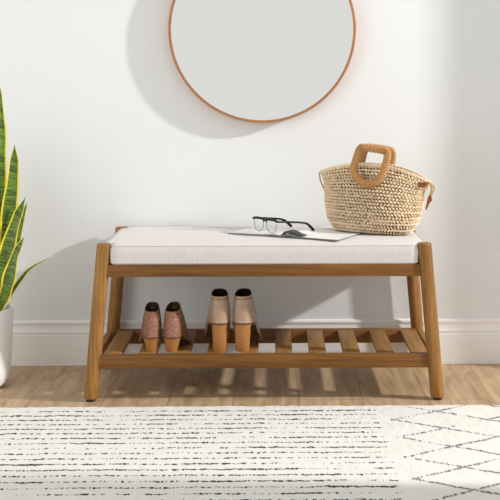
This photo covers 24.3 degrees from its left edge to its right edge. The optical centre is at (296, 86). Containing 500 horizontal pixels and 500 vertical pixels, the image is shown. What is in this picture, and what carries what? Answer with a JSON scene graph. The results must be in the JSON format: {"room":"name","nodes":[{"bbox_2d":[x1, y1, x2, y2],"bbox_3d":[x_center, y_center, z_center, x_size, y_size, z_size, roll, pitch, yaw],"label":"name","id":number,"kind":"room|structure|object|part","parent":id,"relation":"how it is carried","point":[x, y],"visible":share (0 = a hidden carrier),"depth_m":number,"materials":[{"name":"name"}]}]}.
{"room":"home entryway","nodes":[
{"label":"home entryway","id":0,"kind":"room"},
{"bbox_2d":[0,0,499,319],"bbox_3d":[-0.580,-0.380,3.893,4.190,2.600,0.120,0,0,-1],"label":"wall","id":1,"kind":"structure","parent":0,"point":[103,124],"depth_m":3.84,"materials":[{"name":"white paint"}]},
{"bbox_2d":[11,319,499,365],"bbox_3d":[-0.639,0.847,3.825,4.070,0.147,0.012,0,0,-1],"label":"baseboard","id":2,"kind":"structure","parent":1,"relation":"attached to","point":[462,341],"depth_m":3.83,"materials":[{"name":"white paint"}]},
{"bbox_2d":[168,0,355,122],"bbox_3d":[-0.111,-0.187,3.819,0.615,0.615,0.039,0,0,-1],"label":"round wall mirror","id":3,"kind":"object","parent":1,"relation":"hanging from","point":[255,61],"visible":1,"depth_m":3.80,"materials":[{"name":"orange metal"}]},
{"bbox_2d":[0,364,499,407],"bbox_3d":[-0.588,0.980,1.170,4.070,0.120,5.563,0,0,-1],"label":"floor","id":4,"kind":"structure","parent":0,"point":[463,384],"depth_m":3.53,"materials":[{"name":"brown wood"}]},
{"bbox_2d":[0,88,47,386],"bbox_3d":[-0.931,0.457,3.521,0.309,0.926,0.209,0,0,35],"label":"potted snake plant","id":5,"kind":"object","parent":4,"relation":"on","point":[12,215],"visible":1,"depth_m":3.52,"materials":[{"name":"green plant"}]},
{"bbox_3d":[-0.972,0.799,3.550,0.209,0.242,0.209,0,0,-1],"label":"pot","id":6,"kind":"part","parent":5,"relation":"part of","materials":[{"name":"white ceramic"}]},
{"bbox_2d":[0,405,499,499],"bbox_3d":[-0.096,0.913,2.376,2.400,0.014,1.854,0,0,-1],"label":"area rug","id":7,"kind":"object","parent":4,"relation":"on","point":[385,452],"visible":1,"depth_m":2.86,"materials":[{"name":"white carpet"}]},
{"bbox_2d":[84,226,443,401],"bbox_3d":[-0.096,0.688,3.599,1.055,0.465,0.441,0,0,-1],"label":"bench","id":8,"kind":"object","parent":4,"relation":"on","point":[132,251],"visible":0.93,"depth_m":3.39,"materials":[{"name":"brown wood"}]},
{"bbox_3d":[-0.580,0.686,3.389,0.078,0.452,0.042,0,0,-1],"label":"leg","id":9,"kind":"part","parent":8,"relation":"part of","materials":[{"name":"brown wood"}]},
{"bbox_3d":[-0.596,0.806,3.567,0.020,0.036,0.334,0,0,-1],"label":"shelf rail","id":10,"kind":"part","parent":8,"relation":"part of","materials":[{"name":"brown wood"}]},
{"bbox_3d":[-0.588,0.686,3.787,0.078,0.452,0.042,0,0,-1],"label":"leg","id":11,"kind":"part","parent":8,"relation":"part of","materials":[{"name":"brown wood"}]},
{"bbox_2d":[138,302,161,351],"bbox_3d":[-0.444,0.721,3.527,0.073,0.134,0.207,0,0,-5],"label":"shoe","id":12,"kind":"object","parent":8,"relation":"on","point":[151,329],"visible":1,"depth_m":3.44,"materials":[{"name":"pink fabric"}]},
{"bbox_2d":[163,302,191,351],"bbox_3d":[-0.359,0.721,3.529,0.073,0.134,0.207,0,0,2],"label":"shoe","id":13,"kind":"object","parent":8,"relation":"on","point":[175,327],"visible":1,"depth_m":3.44,"materials":[{"name":"pink fabric"}]},
{"bbox_2d":[202,288,230,351],"bbox_3d":[-0.243,0.701,3.542,0.087,0.175,0.226,0,0,-5],"label":"shoe","id":14,"kind":"object","parent":8,"relation":"on","point":[218,322],"visible":1,"depth_m":3.44,"materials":[{"name":"beige leather"}]},
{"bbox_2d":[232,288,262,351],"bbox_3d":[-0.147,0.701,3.543,0.087,0.175,0.226,0,0,3],"label":"shoe","id":15,"kind":"object","parent":8,"relation":"on","point":[245,320],"visible":1,"depth_m":3.44,"materials":[{"name":"beige leather"}]},
{"bbox_2d":[106,226,421,264],"bbox_3d":[-0.096,0.488,3.602,0.956,0.066,0.434,0,0,-1],"label":"cushion","id":16,"kind":"object","parent":8,"relation":"on","point":[132,245],"depth_m":3.39,"materials":[{"name":"white fabric"}]},
{"bbox_3d":[-0.092,0.804,3.398,0.976,0.040,0.022,0,0,-1],"label":"shelf rail","id":17,"kind":"part","parent":8,"relation":"part of","materials":[{"name":"brown wood"}]},
{"bbox_3d":[-0.092,0.539,3.399,0.931,0.035,0.024,0,0,-1],"label":"rail","id":18,"kind":"part","parent":8,"relation":"part of","materials":[{"name":"brown wood"}]},
{"bbox_3d":[-0.099,0.810,3.761,0.977,0.042,0.035,0,0,-1],"label":"shelf rail","id":19,"kind":"part","parent":8,"relation":"part of","materials":[{"name":"brown wood"}]},
{"bbox_2d":[229,226,362,240],"bbox_3d":[0.003,0.444,3.578,0.368,0.021,0.206,0,0,26],"label":"open magazine","id":20,"kind":"object","parent":8,"relation":"on","point":[320,233],"visible":0.93,"depth_m":3.54,"materials":[{"name":"white paper"}]},
{"bbox_2d":[252,216,314,232],"bbox_3d":[-0.038,0.425,3.590,0.150,0.046,0.138,0,0,-36],"label":"eyeglasses","id":21,"kind":"object","parent":20,"relation":"on","point":[271,225],"visible":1,"depth_m":3.56,"materials":[{"name":"black metal"}]},
{"bbox_2d":[319,143,434,234],"bbox_3d":[0.250,0.316,3.606,0.374,0.280,0.178,0,0,19],"label":"handbag","id":22,"kind":"object","parent":8,"relation":"on","point":[386,197],"visible":1,"depth_m":3.54,"materials":[{"name":"wicker"}]},
{"bbox_3d":[0.227,0.244,3.545,0.129,0.136,0.036,2,1,19],"label":"handle","id":23,"kind":"part","parent":22,"relation":"part of","materials":[{"name":"wicker"}]},
{"bbox_3d":[0.253,0.249,3.653,0.129,0.136,0.032,2,1,19],"label":"handle","id":24,"kind":"part","parent":22,"relation":"part of","materials":[{"name":"wicker"}]},
{"bbox_3d":[0.389,0.686,3.806,0.078,0.452,0.042,0,0,-1],"label":"leg","id":25,"kind":"part","parent":8,"relation":"part of","materials":[{"name":"brown wood"}]},
{"bbox_3d":[0.405,0.806,3.586,0.020,0.036,0.334,0,0,-1],"label":"shelf rail","id":26,"kind":"part","parent":8,"relation":"part of","materials":[{"name":"brown wood"}]},
{"bbox_3d":[0.396,0.686,3.408,0.078,0.452,0.042,0,0,-1],"label":"leg","id":27,"kind":"part","parent":8,"relation":"part of","materials":[{"name":"brown wood"}]}
]}

